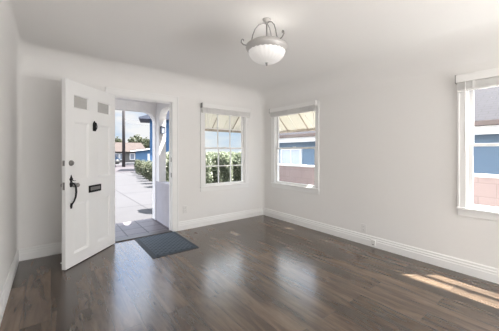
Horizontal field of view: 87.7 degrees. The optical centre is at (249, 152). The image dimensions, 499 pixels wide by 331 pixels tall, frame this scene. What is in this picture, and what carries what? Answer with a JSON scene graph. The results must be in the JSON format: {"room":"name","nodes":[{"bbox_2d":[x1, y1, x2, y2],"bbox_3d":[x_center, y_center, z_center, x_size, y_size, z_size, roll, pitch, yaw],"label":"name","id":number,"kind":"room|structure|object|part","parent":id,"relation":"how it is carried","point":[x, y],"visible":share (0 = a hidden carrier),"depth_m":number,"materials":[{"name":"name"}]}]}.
{"room":"empty living room","nodes":[
{"label":"empty living room","id":0,"kind":"room"},
{"bbox_2d":[0,38,15,295],"bbox_3d":[-0.486,0.020,0.032,0.110,2.780,7.340,0,0,-37],"label":"wall","id":1,"kind":"structure","parent":0,"point":[7,71],"depth_m":2.34,"materials":[{"name":"white paint"}]},
{"bbox_2d":[0,250,18,324],"bbox_3d":[-0.434,1.181,0.071,0.020,0.138,7.340,0,0,-37],"label":"baseboard","id":2,"kind":"structure","parent":1,"relation":"attached to","point":[6,290],"depth_m":2.27,"materials":[{"name":"white paint"}]},
{"bbox_2d":[16,74,265,251],"bbox_3d":[-1.208,0.020,4.123,3.926,2.780,0.180,0,0,-37],"label":"wall","id":3,"kind":"structure","parent":0,"point":[38,100],"depth_m":3.19,"materials":[{"name":"white paint"}]},
{"bbox_2d":[60,78,114,269],"bbox_3d":[-1.915,0.229,3.148,0.198,2.022,0.843,0,0,7],"label":"door","id":4,"kind":"structure","parent":3,"relation":"in","point":[88,113],"depth_m":3.05,"materials":[{"name":"white paint"}]},
{"bbox_3d":[-1.924,0.425,2.806,0.006,0.367,0.047,0,0,7],"label":"handle","id":5,"kind":"part","parent":4,"relation":"part of","materials":[{"name":"metal"}]},
{"bbox_3d":[-1.931,-0.564,2.960,0.006,0.131,0.212,0,0,7],"label":"pane","id":6,"kind":"part","parent":4,"relation":"part of","materials":[{"name":"clear glass"}]},
{"bbox_3d":[-1.886,-0.564,3.336,0.006,0.131,0.225,0,0,7],"label":"pane","id":7,"kind":"part","parent":4,"relation":"part of","materials":[{"name":"grey glass"}]},
{"bbox_2d":[19,208,262,260],"bbox_3d":[-1.190,1.181,4.099,3.706,0.138,0.020,0,0,-37],"label":"baseboard","id":8,"kind":"structure","parent":3,"relation":"attached to","point":[39,251],"depth_m":4.24,"materials":[{"name":"white paint"}]},
{"bbox_2d":[105,87,178,230],"bbox_3d":[-1.574,0.181,3.873,1.033,2.138,0.132,0,0,-37],"label":"door frame","id":9,"kind":"structure","parent":3,"relation":"attached to","point":[173,101],"depth_m":4.10,"materials":[{"name":"white paint"}]},
{"bbox_2d":[115,229,172,242],"bbox_3d":[-1.585,1.250,3.888,0.847,0.029,0.135,0,0,-37],"label":"threshold","id":10,"kind":"object","parent":3,"relation":"attached to","point":[167,230],"visible":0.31,"depth_m":3.86,"materials":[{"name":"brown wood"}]},
{"bbox_2d":[205,113,240,132],"bbox_3d":[-0.601,-0.787,5.122,1.660,0.705,0.672,0,0,-37],"label":"awning","id":11,"kind":"object","parent":3,"relation":"attached to","point":[210,119],"visible":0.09,"depth_m":5.39,"materials":[{"name":"beige fabric"}]},
{"bbox_2d":[200,103,248,191],"bbox_3d":[-0.463,-0.079,4.730,1.020,1.492,0.178,0,0,-37],"label":"window","id":12,"kind":"structure","parent":3,"relation":"in","point":[244,182],"depth_m":4.74,"materials":[{"name":"white paint"}]},
{"bbox_3d":[-0.467,-0.421,4.736,0.848,0.723,0.024,0,0,-37],"label":"sash","id":13,"kind":"part","parent":12,"relation":"part of","materials":[{"name":"white paint"}]},
{"bbox_3d":[-0.451,0.246,4.715,0.848,0.672,0.024,0,0,-37],"label":"sash","id":14,"kind":"part","parent":12,"relation":"part of","materials":[{"name":"white paint"}]},
{"bbox_3d":[-0.435,0.622,4.694,1.020,0.090,0.088,0,0,-37],"label":"sill","id":15,"kind":"part","parent":12,"relation":"part of","materials":[{"name":"white paint"}]},
{"bbox_2d":[201,102,250,117],"bbox_3d":[-0.390,-0.599,4.646,1.028,0.458,0.068,0,0,-37],"label":"window blind","id":16,"kind":"object","parent":12,"relation":"attached to","point":[206,108],"visible":1,"depth_m":4.59,"materials":[{"name":"white fabric"}]},
{"bbox_3d":[-0.393,-0.669,4.651,0.998,0.014,0.049,0,0,-37],"label":"rail","id":17,"kind":"part","parent":16,"relation":"part of","materials":[{"name":"white plastic"}]},
{"bbox_2d":[0,0,498,107],"bbox_3d":[1.031,-1.040,1.189,3.706,0.300,7.340,0,0,-37],"label":"ceiling","id":18,"kind":"structure","parent":0,"point":[194,49],"depth_m":2.75,"materials":[{"name":"white paint"}]},
{"bbox_2d":[241,17,287,65],"bbox_3d":[0.172,-0.981,2.314,0.404,0.418,0.421,0,0,-37],"label":"ceiling lamp","id":19,"kind":"object","parent":18,"relation":"attached to","point":[266,50],"visible":1,"depth_m":2.22,"materials":[{"name":"glass"}]},
{"bbox_3d":[0.034,-1.054,2.319,0.225,0.214,0.011,0,0,-4],"label":"arm","id":20,"kind":"part","parent":19,"relation":"part of","materials":[{"name":"silver metal"}]},
{"bbox_3d":[0.154,-0.854,2.328,0.331,0.108,0.331,0,0,-37],"label":"lamp shade","id":21,"kind":"part","parent":19,"relation":"part of","materials":[{"name":"white glass"}]},
{"bbox_3d":[0.222,-1.054,2.228,0.022,0.214,0.225,0,0,-37],"label":"arm","id":22,"kind":"part","parent":19,"relation":"part of","materials":[{"name":"silver metal"}]},
{"bbox_2d":[0,215,498,330],"bbox_3d":[1.031,1.310,1.189,3.706,0.120,7.340,0,0,-37],"label":"floor","id":23,"kind":"structure","parent":0,"point":[261,272],"depth_m":2.40,"materials":[{"name":"brown wood"}]},
{"bbox_2d":[135,231,198,258],"bbox_3d":[-1.158,1.244,3.573,0.594,0.010,0.865,0,0,-37],"label":"doormat","id":24,"kind":"object","parent":23,"relation":"on","point":[159,245],"visible":1,"depth_m":3.49,"materials":[{"name":"rubber"}]},
{"bbox_2d":[266,59,498,268],"bbox_3d":[2.548,0.020,2.347,0.110,2.780,7.340,0,0,-37],"label":"wall","id":25,"kind":"structure","parent":0,"point":[388,150],"depth_m":3.22,"materials":[{"name":"white paint"}]},
{"bbox_2d":[271,100,319,193],"bbox_3d":[0.817,-0.079,4.608,0.178,1.492,1.123,0,0,-37],"label":"window","id":26,"kind":"structure","parent":25,"relation":"in","point":[275,182],"depth_m":4.66,"materials":[{"name":"white paint"}]},
{"bbox_3d":[0.822,-0.421,4.612,0.024,0.723,0.951,0,0,-37],"label":"sash","id":27,"kind":"part","parent":26,"relation":"part of","materials":[{"name":"white paint"}]},
{"bbox_2d":[269,100,316,128],"bbox_3d":[0.724,-0.599,4.546,0.068,0.458,1.086,0,0,-37],"label":"window blind","id":28,"kind":"object","parent":26,"relation":"attached to","point":[310,106],"visible":1,"depth_m":4.44,"materials":[{"name":"white fabric"}]},
{"bbox_3d":[0.728,-0.669,4.550,0.049,0.014,1.056,0,0,-37],"label":"rail","id":29,"kind":"part","parent":28,"relation":"part of","materials":[{"name":"white plastic"}]},
{"bbox_3d":[0.781,0.622,4.581,0.088,0.090,1.123,0,0,-37],"label":"sill","id":30,"kind":"part","parent":26,"relation":"part of","materials":[{"name":"white paint"}]},
{"bbox_3d":[0.802,0.246,4.596,0.024,0.672,0.951,0,0,-37],"label":"sash","id":31,"kind":"part","parent":26,"relation":"part of","materials":[{"name":"white paint"}]},
{"bbox_2d":[279,111,314,132],"bbox_3d":[0.953,-0.787,5.080,0.672,0.705,1.880,0,0,-37],"label":"awning","id":32,"kind":"object","parent":25,"relation":"attached to","point":[299,122],"visible":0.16,"depth_m":5.37,"materials":[{"name":"beige fabric"}]},
{"bbox_2d":[361,223,365,232],"bbox_3d":[1.557,1.035,3.547,0.008,0.116,0.070,0,0,-37],"label":"wall outlet","id":33,"kind":"object","parent":25,"relation":"attached to","point":[363,226],"visible":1,"depth_m":3.54,"materials":[{"name":"white plastic"}]},
{"bbox_2d":[263,208,498,283],"bbox_3d":[2.496,1.181,2.307,0.020,0.138,7.340,0,0,-37],"label":"baseboard","id":34,"kind":"structure","parent":25,"relation":"attached to","point":[480,271],"depth_m":3.14,"materials":[{"name":"white paint"}]},
{"bbox_2d":[456,68,498,220],"bbox_3d":[2.554,-0.074,2.331,0.178,1.462,1.085,0,0,-37],"label":"window","id":35,"kind":"structure","parent":25,"relation":"in","point":[465,206],"depth_m":2.67,"materials":[{"name":"white paint"}]},
{"bbox_3d":[2.560,-0.411,2.336,0.024,0.703,0.913,0,0,-37],"label":"sash","id":36,"kind":"part","parent":35,"relation":"part of","materials":[{"name":"white paint"}]},
{"bbox_2d":[455,68,498,156],"bbox_3d":[2.466,-0.372,2.264,0.068,0.844,1.083,0,0,-37],"label":"window blind","id":37,"kind":"object","parent":35,"relation":"attached to","point":[486,78],"visible":1,"depth_m":2.55,"materials":[{"name":"white fabric"}]},
{"bbox_3d":[2.470,-0.631,2.267,0.049,0.014,1.053,0,0,-37],"label":"rail","id":38,"kind":"part","parent":37,"relation":"part of","materials":[{"name":"white plastic"}]},
{"bbox_3d":[2.519,0.612,2.304,0.088,0.090,1.085,0,0,-37],"label":"sill","id":39,"kind":"part","parent":35,"relation":"part of","materials":[{"name":"white paint"}]},
{"bbox_3d":[2.539,0.241,2.320,0.024,0.662,0.913,0,0,-37],"label":"sash","id":40,"kind":"part","parent":35,"relation":"part of","materials":[{"name":"white paint"}]},
{"label":"outside","id":41,"kind":"structure","parent":0,"visible":0},
{"bbox_2d":[115,162,151,223],"bbox_3d":[-4.185,1.450,21.966,100.000,0.100,100.000,0,0,-37],"label":"driveway","id":42,"kind":"structure","parent":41,"point":[133,192],"depth_m":8.06,"materials":[{"name":"concrete"}]},
{"bbox_2d":[115,155,119,163],"bbox_3d":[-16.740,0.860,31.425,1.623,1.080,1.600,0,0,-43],"label":"car","id":43,"kind":"object","parent":42,"relation":"on","point":[117,160],"visible":0.32,"depth_m":31.18,"materials":[{"name":"blue paint"}]},
{"bbox_2d":[122,111,124,166],"bbox_3d":[-12.006,-3.075,24.796,2.200,9.050,0.310,0,0,-37],"label":"utility pole","id":44,"kind":"object","parent":42,"relation":"on","point":[123,112],"visible":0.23,"depth_m":24.68,"materials":[{"name":"brown wood"}]},
{"bbox_2d":[115,142,144,161],"bbox_3d":[-20.126,0.075,38.732,7.600,3.150,7.200,0,0,-37],"label":"bungalow","id":45,"kind":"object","parent":42,"relation":"on","point":[129,156],"visible":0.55,"depth_m":37.43,"materials":[{"name":"beige"}]},
{"bbox_2d":[128,134,143,144],"bbox_3d":[-22.212,-1.175,49.726,3.579,4.899,3.726,0,0,22],"label":"street tree","id":46,"kind":"object","parent":42,"relation":"on","point":[135,139],"visible":0.15,"depth_m":49.32,"materials":[{"name":"green plant"}]},
{"bbox_2d":[130,148,149,161],"bbox_3d":[-12.068,0.390,31.044,3.800,2.220,5.660,0,0,-23],"label":"garage","id":47,"kind":"structure","parent":42,"relation":"on","point":[143,155],"depth_m":28.55,"materials":[{"name":"blue paint"}]},
{"bbox_2d":[136,160,144,174],"bbox_3d":[-6.653,0.903,15.973,0.631,1.007,0.511,0,0,-25],"label":"leafy shrub","id":48,"kind":"object","parent":42,"relation":"on","point":[138,163],"visible":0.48,"depth_m":15.89,"materials":[{"name":"green plant"}]},
{"bbox_2d":[115,218,168,238],"bbox_3d":[-2.398,1.331,3.956,2.387,0.138,1.000,0,0,-37],"label":"floor","id":49,"kind":"structure","parent":42,"relation":"on","point":[125,229],"depth_m":4.37,"materials":[{"name":"stone"}]},
{"bbox_2d":[115,99,168,219],"bbox_3d":[-2.398,0.046,3.956,2.387,2.432,1.000,0,0,-37],"label":"wall","id":50,"kind":"structure","parent":49,"relation":"on","point":[157,112],"depth_m":4.78,"materials":[{"name":"white paint"}]},
{"bbox_2d":[115,98,156,103],"bbox_3d":[-2.397,-0.980,3.851,2.262,0.140,0.830,0,0,-37],"label":"ceiling","id":51,"kind":"structure","parent":50,"relation":"attached to","point":[115,98],"depth_m":4.56,"materials":[{"name":"white paint"}]},
{"bbox_2d":[160,126,165,133],"bbox_3d":[-1.579,-0.405,4.729,0.076,0.136,0.085,0,0,-37],"label":"wall lantern","id":52,"kind":"object","parent":50,"relation":"attached to","point":[162,128],"visible":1,"depth_m":4.70,"materials":[{"name":"white glass"}]},
{"bbox_2d":[156,181,168,227],"bbox_3d":[-1.448,0.898,4.575,0.125,0.727,0.830,0,0,-37],"label":"parapet","id":53,"kind":"object","parent":49,"relation":"on","point":[162,188],"visible":0.5,"depth_m":4.59,"materials":[{"name":"grey paint"}]},
{"bbox_2d":[138,137,147,147],"bbox_3d":[-23.369,-1.175,55.245,3.726,4.899,3.579,0,0,-8],"label":"street tree","id":54,"kind":"object","parent":42,"relation":"on","point":[144,141],"visible":0.12,"depth_m":55.46,"materials":[{"name":"green plant"}]},
{"bbox_2d":[141,161,148,177],"bbox_3d":[-5.478,0.900,13.807,0.514,1.014,0.635,0,0,-12],"label":"leafy shrub","id":55,"kind":"object","parent":42,"relation":"on","point":[148,161],"visible":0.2,"depth_m":13.66,"materials":[{"name":"green plant"}]},
{"bbox_2d":[143,137,149,147],"bbox_3d":[-23.605,-1.175,59.854,3.579,4.899,3.726,0,0,-38],"label":"street tree","id":56,"kind":"object","parent":42,"relation":"on","point":[148,140],"visible":0.22,"depth_m":58.84,"materials":[{"name":"green plant"}]},
{"bbox_2d":[142,160,151,180],"bbox_3d":[-4.903,0.879,12.704,0.606,1.046,0.631,0,0,40],"label":"leafy shrub","id":57,"kind":"object","parent":42,"relation":"on","point":[148,163],"visible":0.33,"depth_m":12.58,"materials":[{"name":"green plant"}]},
{"bbox_2d":[147,164,151,180],"bbox_3d":[-4.270,0.872,11.625,0.670,1.070,0.542,0,0,1],"label":"leafy shrub","id":58,"kind":"object","parent":42,"relation":"on","point":[150,167],"visible":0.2,"depth_m":11.50,"materials":[{"name":"green plant"}]},
{"bbox_2d":[166,151,168,181],"bbox_3d":[-1.875,0.684,6.247,0.657,1.437,0.651,0,0,-37],"label":"leafy shrub","id":59,"kind":"object","parent":42,"relation":"on","point":[167,153],"visible":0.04,"depth_m":5.99,"materials":[{"name":"green plant"}]},
{"bbox_2d":[206,153,212,183],"bbox_3d":[-1.236,0.685,6.356,0.642,1.435,0.636,0,0,-22],"label":"leafy shrub","id":60,"kind":"object","parent":42,"relation":"on","point":[209,179],"visible":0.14,"depth_m":6.24,"materials":[{"name":"green plant"}]},
{"bbox_2d":[206,151,214,181],"bbox_3d":[-1.101,0.685,7.384,0.642,1.435,0.636,0,0,40],"label":"leafy shrub","id":61,"kind":"object","parent":42,"relation":"on","point":[211,153],"visible":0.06,"depth_m":7.23,"materials":[{"name":"green plant"}]},
{"bbox_2d":[210,151,232,182],"bbox_3d":[-0.731,0.684,6.772,0.657,1.437,0.650,0,0,-6],"label":"leafy shrub","id":62,"kind":"object","parent":42,"relation":"on","point":[224,158],"visible":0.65,"depth_m":6.58,"materials":[{"name":"green plant"}]},
{"bbox_2d":[227,152,236,180],"bbox_3d":[-0.556,0.684,7.777,0.650,1.437,0.657,0,0,-34],"label":"leafy shrub","id":63,"kind":"object","parent":42,"relation":"on","point":[232,153],"visible":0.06,"depth_m":7.64,"materials":[{"name":"green plant"}]},
{"bbox_2d":[231,152,240,180],"bbox_3d":[-0.192,0.685,7.150,0.642,1.435,0.636,0,0,9],"label":"leafy shrub","id":64,"kind":"object","parent":42,"relation":"on","point":[236,174],"visible":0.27,"depth_m":6.96,"materials":[{"name":"green plant"}]},
{"bbox_2d":[279,86,498,174],"bbox_3d":[9.867,-0.975,8.977,9.420,4.750,16.700,0,0,-37],"label":"neighbor house","id":65,"kind":"structure","parent":42,"relation":"on","point":[486,100],"depth_m":7.16,"materials":[{"name":"blue paint"}]},
{"bbox_3d":[1.963,0.300,12.254,0.030,0.800,1.150,0,0,-37],"label":"pane","id":66,"kind":"part","parent":65,"relation":"part of","materials":[{"name":"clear glass"}]},
{"bbox_2d":[279,164,498,206],"bbox_3d":[2.977,0.863,4.473,0.210,1.075,15.500,0,0,-37],"label":"wall","id":67,"kind":"structure","parent":42,"relation":"on","point":[485,186],"depth_m":3.84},
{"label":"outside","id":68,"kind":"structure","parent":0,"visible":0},
{"bbox_2d":[115,166,134,172],"bbox_3d":[-6.399,1.407,24.867,60.000,0.026,7.700,0,0,-37],"label":"street","id":69,"kind":"structure","parent":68,"point":[131,168],"depth_m":21.13,"materials":[{"name":"grey asphalt"}]},
{"bbox_2d":[139,110,168,162],"bbox_3d":[-6.638,-0.900,20.888,4.050,4.600,2.900,0,0,-20],"label":"gabled house","id":70,"kind":"structure","parent":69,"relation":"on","point":[146,118],"depth_m":19.52,"materials":[{"name":"blue paint"}]}
]}

